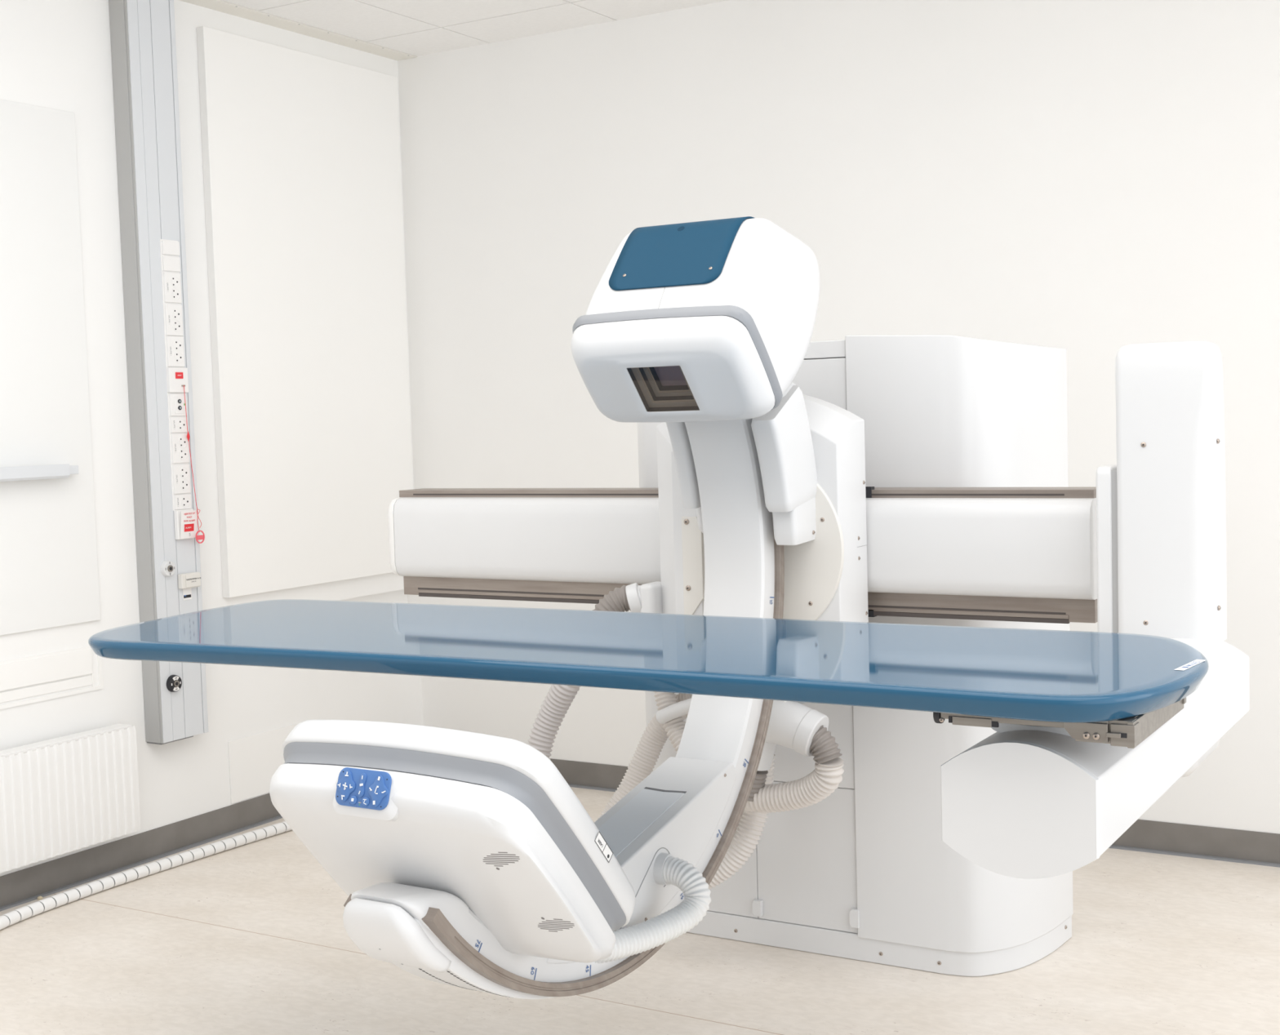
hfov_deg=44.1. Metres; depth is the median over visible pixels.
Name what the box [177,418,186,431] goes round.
socket
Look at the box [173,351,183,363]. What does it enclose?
socket
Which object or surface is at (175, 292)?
socket
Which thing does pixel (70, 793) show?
radiator
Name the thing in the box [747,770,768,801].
corrugated hose
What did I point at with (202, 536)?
pull cord
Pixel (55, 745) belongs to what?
grille
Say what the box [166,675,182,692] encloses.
outlet
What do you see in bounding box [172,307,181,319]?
socket
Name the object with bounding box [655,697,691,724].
duct
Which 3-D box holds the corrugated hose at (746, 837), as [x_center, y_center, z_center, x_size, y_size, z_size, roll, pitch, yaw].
[0.196,0.841,4.269,0.346,0.409,0.105,-1,4,9]
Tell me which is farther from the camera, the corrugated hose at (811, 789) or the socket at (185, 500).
the socket at (185, 500)
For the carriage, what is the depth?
3.91 m
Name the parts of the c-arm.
rail, rail, lid, label frame, guide rail, detector arm, collimator frame, hose seat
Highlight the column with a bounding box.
[108,0,208,744]
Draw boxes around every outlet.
[160,560,175,576]
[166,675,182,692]
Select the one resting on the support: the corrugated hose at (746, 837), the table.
the table
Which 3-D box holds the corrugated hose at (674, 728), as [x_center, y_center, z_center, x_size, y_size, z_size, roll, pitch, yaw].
[0.096,0.502,4.325,0.074,0.415,0.202,-4,4,-34]
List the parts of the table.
knob, latch plate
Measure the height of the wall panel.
2.062 m
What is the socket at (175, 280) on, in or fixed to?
attached to the column
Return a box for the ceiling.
[221,0,728,56]
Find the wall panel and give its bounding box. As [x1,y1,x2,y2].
[196,26,413,597]
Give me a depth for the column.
5.43 m
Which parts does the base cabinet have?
door, door, panel, panel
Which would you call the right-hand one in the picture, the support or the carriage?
the support
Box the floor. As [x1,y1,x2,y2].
[0,786,1279,1034]
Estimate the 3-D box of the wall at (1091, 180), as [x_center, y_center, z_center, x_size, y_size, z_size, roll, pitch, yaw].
[2.339,-0.474,4.934,7.660,3.171,0.300,1,4,31]
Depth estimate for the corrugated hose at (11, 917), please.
5.26 m
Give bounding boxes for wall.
[0,0,422,876]
[397,0,1279,834]
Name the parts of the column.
blank plate, blank plate, socket plate, socket plate, socket plate, call plate, jack plate, socket plate, jack frame, socket plate, socket plate, socket plate, lid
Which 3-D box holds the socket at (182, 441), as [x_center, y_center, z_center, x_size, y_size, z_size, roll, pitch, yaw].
[-1.597,-0.263,5.513,0.001,0.041,0.041,1,4,31]
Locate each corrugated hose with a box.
[0,821,292,929]
[527,585,631,759]
[594,856,711,963]
[597,693,692,818]
[653,691,685,754]
[708,754,774,888]
[744,724,844,813]
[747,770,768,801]
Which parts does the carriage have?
plate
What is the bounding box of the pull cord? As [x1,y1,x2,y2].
[183,385,204,543]
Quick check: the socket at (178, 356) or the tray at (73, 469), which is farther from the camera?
the socket at (178, 356)
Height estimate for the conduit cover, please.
0.150 m
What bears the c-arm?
attached to the carriage
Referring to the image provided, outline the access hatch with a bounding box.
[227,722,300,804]
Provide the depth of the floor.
4.24 m
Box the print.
[183,594,191,598]
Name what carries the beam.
attached to the base cabinet
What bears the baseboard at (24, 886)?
attached to the wall at (55, 54)
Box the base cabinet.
[637,335,1073,976]
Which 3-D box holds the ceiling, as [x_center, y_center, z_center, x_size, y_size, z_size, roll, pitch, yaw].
[1.121,-1.842,3.607,7.382,0.100,3.626,1,4,31]
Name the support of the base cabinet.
on the floor
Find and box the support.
[940,341,1249,879]
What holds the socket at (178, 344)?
attached to the column
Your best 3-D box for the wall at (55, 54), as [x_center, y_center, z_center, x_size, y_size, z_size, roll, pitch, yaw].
[-3.071,-0.224,3.509,0.300,3.171,8.300,1,4,31]
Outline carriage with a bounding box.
[625,382,868,771]
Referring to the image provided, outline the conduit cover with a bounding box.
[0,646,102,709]
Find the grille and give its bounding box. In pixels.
[0,723,131,758]
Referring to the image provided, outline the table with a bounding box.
[88,599,1208,748]
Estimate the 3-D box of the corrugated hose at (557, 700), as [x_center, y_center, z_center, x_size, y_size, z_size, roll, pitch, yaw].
[-0.171,0.526,4.141,0.320,0.670,0.326,-1,4,6]
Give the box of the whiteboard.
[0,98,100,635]
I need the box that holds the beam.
[387,486,1097,623]
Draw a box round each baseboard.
[0,793,282,911]
[550,758,1279,867]
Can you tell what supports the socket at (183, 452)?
attached to the column
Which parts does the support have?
plate, support arm, mounting plate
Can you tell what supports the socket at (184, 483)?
attached to the column
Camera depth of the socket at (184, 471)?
5.52 m
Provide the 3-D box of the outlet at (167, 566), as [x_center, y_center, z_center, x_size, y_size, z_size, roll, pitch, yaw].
[-1.633,0.176,5.462,0.018,0.056,0.056,1,4,31]
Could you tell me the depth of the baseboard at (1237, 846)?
5.21 m
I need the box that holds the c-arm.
[269,216,820,999]
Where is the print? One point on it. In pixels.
(185, 596)
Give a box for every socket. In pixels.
[170,275,179,288]
[171,288,180,300]
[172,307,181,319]
[173,320,182,332]
[173,339,182,351]
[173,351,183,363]
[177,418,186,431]
[177,436,187,448]
[178,448,187,460]
[179,466,188,479]
[180,479,189,490]
[181,496,190,507]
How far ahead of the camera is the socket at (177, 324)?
5.49 m
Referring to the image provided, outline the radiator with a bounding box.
[0,723,140,873]
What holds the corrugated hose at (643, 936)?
attached to the c-arm
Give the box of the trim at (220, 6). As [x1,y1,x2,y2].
[178,0,416,60]
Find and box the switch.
[173,508,197,539]
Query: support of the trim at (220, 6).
attached to the wall at (55, 54)
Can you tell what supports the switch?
attached to the column
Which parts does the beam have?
guide rail, guide rail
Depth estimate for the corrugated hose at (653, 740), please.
4.42 m
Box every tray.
[0,463,70,481]
[69,465,79,474]
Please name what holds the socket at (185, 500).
attached to the column

